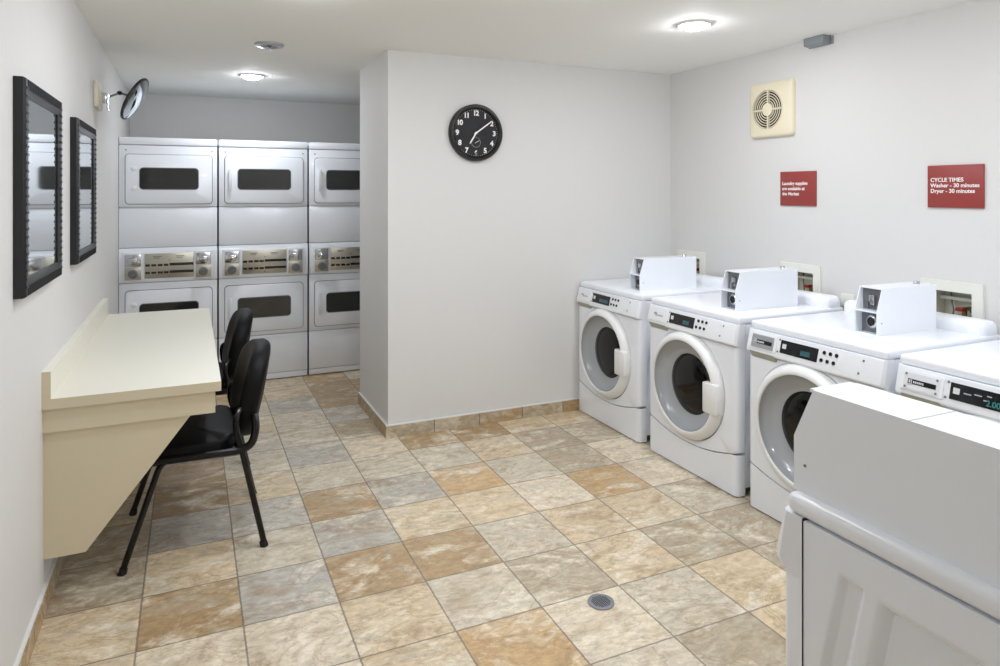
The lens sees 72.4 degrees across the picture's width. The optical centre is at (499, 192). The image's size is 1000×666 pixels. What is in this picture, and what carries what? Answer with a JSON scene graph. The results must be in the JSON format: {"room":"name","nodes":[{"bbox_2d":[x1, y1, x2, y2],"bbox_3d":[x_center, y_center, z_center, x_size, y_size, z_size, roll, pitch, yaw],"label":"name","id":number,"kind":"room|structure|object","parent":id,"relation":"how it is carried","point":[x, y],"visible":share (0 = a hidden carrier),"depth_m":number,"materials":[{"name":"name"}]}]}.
{"room":"laundry","nodes":[
{"label":"laundry","id":0,"kind":"room"},
{"bbox_2d":[0,0,129,665],"bbox_3d":[-1.593,0.325,2.267,0.124,2.289,7.529,0,0,-24],"label":"wall","id":1,"kind":"structure","parent":0,"point":[50,44],"depth_m":2.21,"materials":[{"name":"paint"}]},
{"bbox_2d":[13,76,62,298],"bbox_3d":[-1.475,-0.014,2.198,0.034,0.628,0.598,0,0,-24],"label":"framed mirror","id":2,"kind":"object","parent":1,"relation":"attached to","point":[37,115],"visible":1,"depth_m":2.09,"materials":[{"name":"black mirror"}]},
{"bbox_2d":[14,556,65,665],"bbox_3d":[-1.320,1.372,1.831,0.014,0.078,6.262,0,0,-24],"label":"baseboard","id":3,"kind":"structure","parent":1,"relation":"attached to","point":[24,655],"depth_m":2.20,"materials":[{"name":"stone"}]},
{"bbox_2d":[41,298,107,397],"bbox_3d":[-1.884,0.648,3.092,0.026,0.092,1.756,0,0,-24],"label":"backsplash","id":4,"kind":"structure","parent":1,"relation":"attached to","point":[64,360],"depth_m":2.79,"materials":[{"name":"white laminate"}]},
{"bbox_2d":[70,117,96,264],"bbox_3d":[-1.883,-0.006,3.099,0.034,0.612,0.586,0,0,-24],"label":"framed mirror","id":5,"kind":"object","parent":1,"relation":"attached to","point":[83,139],"visible":1,"depth_m":3.00,"materials":[{"name":"black mirror"}]},
{"bbox_2d":[93,78,148,119],"bbox_3d":[-2.064,-0.519,3.715,0.191,0.233,0.395,0,0,25],"label":"convex mirror","id":6,"kind":"object","parent":1,"relation":"attached to","point":[136,95],"visible":1,"depth_m":3.70,"materials":[{"name":"silver mirror"}]},
{"bbox_2d":[41,298,220,559],"bbox_3d":[-1.642,0.922,3.201,0.557,0.640,1.758,0,0,-24],"label":"desk","id":7,"kind":"object","parent":1,"relation":"attached to","point":[122,386],"visible":1,"depth_m":2.43,"materials":[{"name":"white laminate"}]},
{"bbox_2d":[130,94,359,143],"bbox_3d":[-1.528,0.325,6.360,3.618,2.289,0.124,0,0,-24],"label":"wall","id":8,"kind":"structure","parent":0,"point":[158,115],"depth_m":5.97,"materials":[{"name":"paint"}]},
{"bbox_2d":[28,369,785,665],"bbox_3d":[0.055,1.408,3.013,3.680,0.001,7.467,0,0,-24],"label":"floor","id":9,"kind":"structure","parent":0,"point":[489,544],"depth_m":2.63,"materials":[{"name":"tile"}]},
{"bbox_2d":[119,137,216,351],"bbox_3d":[-2.499,0.511,5.188,0.629,1.795,0.890,0,0,-24],"label":"dryer","id":10,"kind":"object","parent":9,"relation":"on","point":[168,186],"visible":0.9,"depth_m":4.84,"materials":[{"name":"white metal"}]},
{"bbox_2d":[117,338,270,576],"bbox_3d":[-1.258,1.028,2.863,0.560,0.768,0.546,0,0,-24],"label":"chair","id":11,"kind":"object","parent":9,"relation":"on","point":[218,434],"visible":0.93,"depth_m":2.73,"materials":[{"name":"black"}]},
{"bbox_2d":[139,308,252,482],"bbox_3d":[-1.622,1.028,3.668,0.560,0.768,0.546,0,0,-24],"label":"chair","id":12,"kind":"object","parent":9,"relation":"on","point":[238,332],"visible":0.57,"depth_m":3.58,"materials":[{"name":"black plastic"}]},
{"bbox_2d":[217,140,307,378],"bbox_3d":[-1.916,0.511,5.452,0.629,1.795,0.890,0,0,-24],"label":"dryer","id":13,"kind":"object","parent":9,"relation":"on","point":[262,246],"visible":0.94,"depth_m":5.12,"materials":[{"name":"white metal"}]},
{"bbox_2d":[307,142,359,374],"bbox_3d":[-1.331,0.511,5.717,0.629,1.795,0.890,0,0,-24],"label":"dryer","id":14,"kind":"object","parent":9,"relation":"on","point":[333,169],"visible":0.57,"depth_m":5.33,"materials":[{"name":"white metal"}]},
{"bbox_2d":[587,594,613,610],"bbox_3d":[0.347,1.406,2.348,0.092,0.004,0.092,0,0,-24],"label":"floor drain","id":15,"kind":"object","parent":9,"relation":"on","point":[602,602],"visible":1,"depth_m":2.34,"materials":[{"name":"silver metal"}]},
{"bbox_2d":[577,254,722,442],"bbox_3d":[0.940,0.892,4.264,0.746,1.032,0.667,0,0,-24],"label":"washer","id":16,"kind":"object","parent":9,"relation":"on","point":[614,327],"visible":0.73,"depth_m":4.05,"materials":[{"name":"white metal"}]},
{"bbox_2d":[581,316,619,391],"bbox_3d":[0.634,0.971,4.141,0.059,0.448,0.448,0,0,-24],"label":"door","id":17,"kind":"structure","parent":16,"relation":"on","point":[600,335],"depth_m":4.19,"materials":[{"name":"grey plastic"}]},
{"bbox_2d":[647,266,842,496],"bbox_3d":[1.249,0.892,3.580,0.746,1.032,0.667,0,0,-24],"label":"washer","id":18,"kind":"object","parent":9,"relation":"on","point":[700,356],"visible":0.68,"depth_m":3.38,"materials":[{"name":"white metal"}]},
{"bbox_2d":[654,340,709,431],"bbox_3d":[0.943,0.971,3.458,0.059,0.448,0.448,0,0,-24],"label":"door","id":19,"kind":"structure","parent":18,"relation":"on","point":[681,367],"depth_m":3.50,"materials":[{"name":"grey plastic"}]},
{"bbox_2d":[721,288,734,292],"bbox_3d":[1.144,0.481,3.359,0.063,0.006,0.094,0,0,-24],"label":"shelf","id":20,"kind":"object","parent":18,"relation":"attached to","point":[723,290],"depth_m":3.37,"materials":[{"name":"silver metal"}]},
{"bbox_2d":[747,281,999,522],"bbox_3d":[1.552,0.892,2.911,0.746,1.032,0.667,0,0,-24],"label":"washer","id":21,"kind":"object","parent":9,"relation":"on","point":[863,343],"visible":0.41,"depth_m":2.83,"materials":[{"name":"white metal"}]},
{"bbox_2d":[759,375,817,482],"bbox_3d":[1.246,0.971,2.789,0.059,0.448,0.448,0,0,-24],"label":"door","id":22,"kind":"structure","parent":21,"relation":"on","point":[783,399],"depth_m":2.92,"materials":[{"name":"grey plastic"}]},
{"bbox_2d":[855,308,876,313],"bbox_3d":[1.511,0.481,2.785,0.063,0.006,0.094,0,0,-24],"label":"shelf","id":23,"kind":"object","parent":21,"relation":"attached to","point":[857,310],"depth_m":2.79,"materials":[{"name":"silver metal"}]},
{"bbox_2d":[776,382,999,665],"bbox_3d":[0.993,0.876,1.119,0.731,1.063,0.768,0,0,-24],"label":"washer","id":24,"kind":"object","parent":9,"relation":"on","point":[888,545],"visible":1,"depth_m":1.09,"materials":[{"name":"white metal"}]},
{"bbox_2d":[895,340,999,423],"bbox_3d":[1.845,0.892,2.264,0.746,1.032,0.667,0,0,-24],"label":"washer","id":25,"kind":"object","parent":9,"relation":"on","point":[965,379],"visible":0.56,"depth_m":2.29,"materials":[{"name":"white metal"}]},
{"bbox_2d":[360,50,670,438],"bbox_3d":[0.121,0.325,4.652,2.022,2.289,0.729,0,0,-24],"label":"wall","id":26,"kind":"structure","parent":0,"point":[472,273],"depth_m":4.23,"materials":[{"name":"paint"}]},
{"bbox_2d":[358,392,387,437],"bbox_3d":[-0.796,1.372,4.245,0.014,0.078,0.715,0,0,-24],"label":"baseboard","id":27,"kind":"structure","parent":26,"relation":"attached to","point":[364,404],"depth_m":4.20,"materials":[{"name":"tile"}]},
{"bbox_2d":[448,104,502,160],"bbox_3d":[-0.144,-0.360,4.127,0.344,0.344,0.039,0,0,-24],"label":"wall clock","id":28,"kind":"object","parent":26,"relation":"attached to","point":[475,132],"visible":1,"depth_m":4.12,"materials":[{"name":"black plastic"}]},
{"bbox_2d":[74,0,972,104],"bbox_3d":[0.069,-0.866,3.019,3.773,0.093,7.529,0,0,-24],"label":"ceiling","id":29,"kind":"structure","parent":0,"point":[202,48],"depth_m":3.50,"materials":[{"name":"paint"}]},
{"bbox_2d":[239,73,264,79],"bbox_3d":[-1.737,-0.805,4.787,0.167,0.028,0.167,0,0,-24],"label":"recessed light","id":30,"kind":"object","parent":29,"relation":"in","point":[249,76],"visible":1,"depth_m":4.74,"materials":[{"name":"white glass"}]},
{"bbox_2d":[255,41,283,49],"bbox_3d":[-1.272,-0.804,3.771,0.155,0.031,0.155,0,0,-24],"label":"sprinkler","id":31,"kind":"object","parent":29,"relation":"attached to","point":[261,44],"visible":1,"depth_m":3.74,"materials":[{"name":"grey metal"}]},
{"bbox_2d":[676,20,711,30],"bbox_3d":[0.944,-0.805,3.325,0.167,0.028,0.167,0,0,-24],"label":"recessed light","id":32,"kind":"object","parent":29,"relation":"in","point":[690,25],"visible":1,"depth_m":3.28,"materials":[{"name":"white glass"}]},
{"bbox_2d":[671,0,999,334],"bbox_3d":[1.718,0.325,3.765,0.155,2.289,7.591,0,0,-24],"label":"wall","id":33,"kind":"structure","parent":0,"point":[879,105],"depth_m":3.42,"materials":[{"name":"paint"}]},
{"bbox_2d":[677,249,705,274],"bbox_3d":[1.317,0.501,4.566,0.113,0.226,0.267,0,0,-24],"label":"washer outlet box","id":34,"kind":"object","parent":33,"relation":"attached to","point":[700,256],"visible":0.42,"depth_m":4.47,"materials":[{"name":"white plastic"}]},
{"bbox_2d":[750,78,795,138],"bbox_3d":[1.550,-0.475,3.904,0.035,0.316,0.316,0,0,-24],"label":"exhaust fan","id":35,"kind":"object","parent":33,"relation":"attached to","point":[772,104],"visible":1,"depth_m":3.88,"materials":[{"name":"beige plastic"}]},
{"bbox_2d":[753,90,781,128],"bbox_3d":[1.535,-0.475,3.918,0.020,0.223,0.223,0,0,-24],"label":"grille","id":36,"kind":"object","parent":35,"relation":"attached to","point":[767,104],"depth_m":3.92,"materials":[{"name":"beige plastic"}]},
{"bbox_2d":[780,171,816,205],"bbox_3d":[1.634,-0.022,3.749,0.010,0.188,0.240,0,0,-24],"label":"wall sign","id":37,"kind":"object","parent":33,"relation":"attached to","point":[797,188],"visible":1,"depth_m":3.74,"materials":[{"name":"red plastic"}]},
{"bbox_2d":[780,261,821,292],"bbox_3d":[1.685,0.501,3.753,0.113,0.226,0.268,0,0,-24],"label":"washer outlet box","id":38,"kind":"object","parent":33,"relation":"attached to","point":[809,276],"visible":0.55,"depth_m":3.72,"materials":[{"name":"white plastic"}]},
{"bbox_2d":[804,34,833,48],"bbox_3d":[1.671,-0.795,3.603,0.062,0.048,0.155,0,0,-24],"label":"junction box","id":39,"kind":"object","parent":33,"relation":"attached to","point":[820,40],"visible":1,"depth_m":3.56,"materials":[{"name":"grey metal"}]},
{"bbox_2d":[841,293,854,305],"bbox_3d":[1.763,0.545,3.466,0.009,0.064,0.078,0,0,-24],"label":"wall plate","id":40,"kind":"object","parent":33,"relation":"attached to","point":[845,297],"visible":0.7,"depth_m":3.47,"materials":[{"name":"white plastic"}]},
{"bbox_2d":[920,278,984,318],"bbox_3d":[2.020,0.501,3.012,0.113,0.226,0.268,0,0,-24],"label":"washer outlet box","id":41,"kind":"object","parent":33,"relation":"attached to","point":[952,297],"visible":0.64,"depth_m":3.01,"materials":[{"name":"white plastic"}]},
{"bbox_2d":[928,164,984,207],"bbox_3d":[1.983,-0.027,2.978,0.010,0.188,0.239,0,0,-24],"label":"wall sign","id":42,"kind":"object","parent":33,"relation":"attached to","point":[949,186],"visible":1,"depth_m":2.97,"materials":[{"name":"red plastic"}]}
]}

